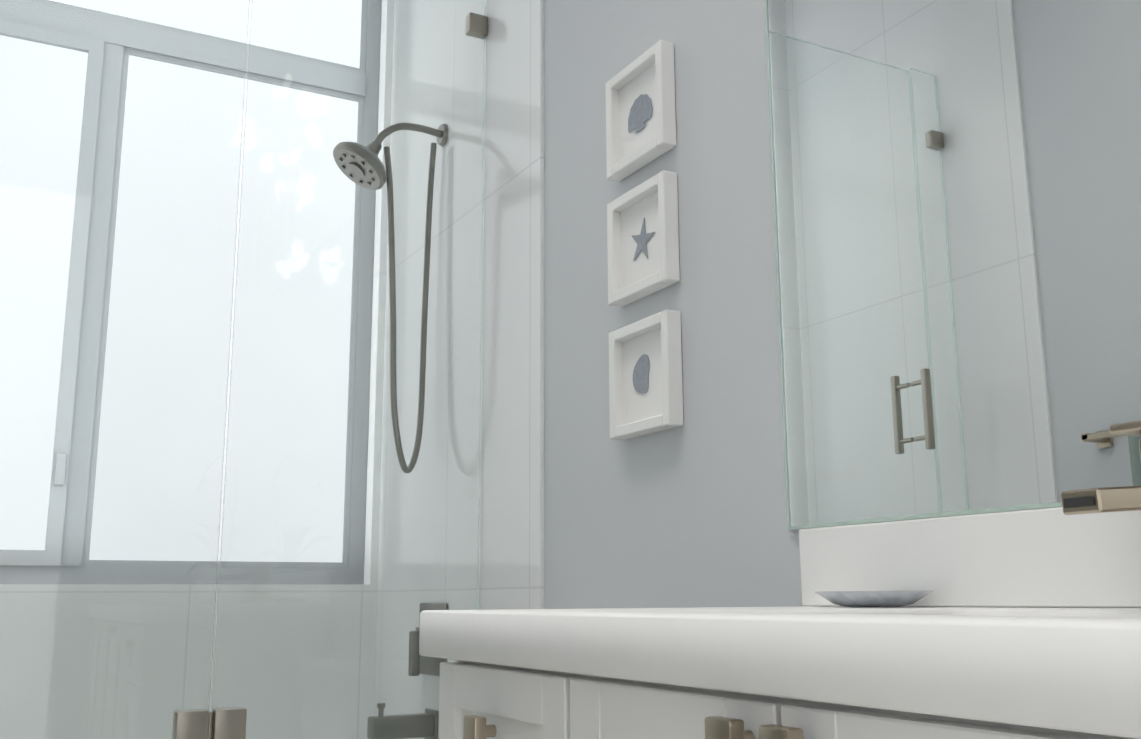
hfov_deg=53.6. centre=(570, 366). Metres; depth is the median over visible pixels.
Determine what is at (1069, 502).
faucet
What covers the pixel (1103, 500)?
faucet
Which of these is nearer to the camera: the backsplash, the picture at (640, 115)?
the backsplash
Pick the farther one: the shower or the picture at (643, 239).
the shower
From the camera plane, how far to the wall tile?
2.73 m
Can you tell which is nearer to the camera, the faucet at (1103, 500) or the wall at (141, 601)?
the faucet at (1103, 500)
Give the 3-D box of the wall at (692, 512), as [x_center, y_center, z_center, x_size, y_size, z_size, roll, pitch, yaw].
[0.249,-0.377,1.927,0.130,3.300,3.510,6,-13,-28]
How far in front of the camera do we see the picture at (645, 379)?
1.96 m
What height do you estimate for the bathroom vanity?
0.829 m
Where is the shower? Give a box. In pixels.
[333,123,447,738]
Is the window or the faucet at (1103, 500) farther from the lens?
the window
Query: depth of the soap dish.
1.28 m
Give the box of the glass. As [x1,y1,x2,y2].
[0,0,487,738]
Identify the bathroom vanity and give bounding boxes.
[419,643,1140,738]
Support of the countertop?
on the bathroom vanity
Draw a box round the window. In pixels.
[0,0,381,583]
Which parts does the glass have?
door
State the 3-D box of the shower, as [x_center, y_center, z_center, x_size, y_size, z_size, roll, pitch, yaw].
[-0.462,0.110,2.775,0.293,1.566,0.170,6,-13,-28]
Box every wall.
[0,584,377,738]
[364,0,1081,608]
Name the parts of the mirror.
mirror edge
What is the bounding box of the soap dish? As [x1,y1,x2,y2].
[815,591,931,606]
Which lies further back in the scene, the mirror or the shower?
the shower
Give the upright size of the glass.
2.078 m
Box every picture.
[606,40,675,181]
[607,170,679,306]
[609,310,682,439]
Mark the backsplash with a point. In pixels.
(1048, 557)
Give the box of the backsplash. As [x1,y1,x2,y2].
[799,507,1140,606]
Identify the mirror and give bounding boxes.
[764,0,1140,529]
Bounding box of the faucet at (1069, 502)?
[1063,496,1094,508]
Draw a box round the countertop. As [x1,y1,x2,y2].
[419,603,1140,706]
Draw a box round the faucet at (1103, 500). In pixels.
[1061,420,1140,514]
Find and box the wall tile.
[374,0,543,738]

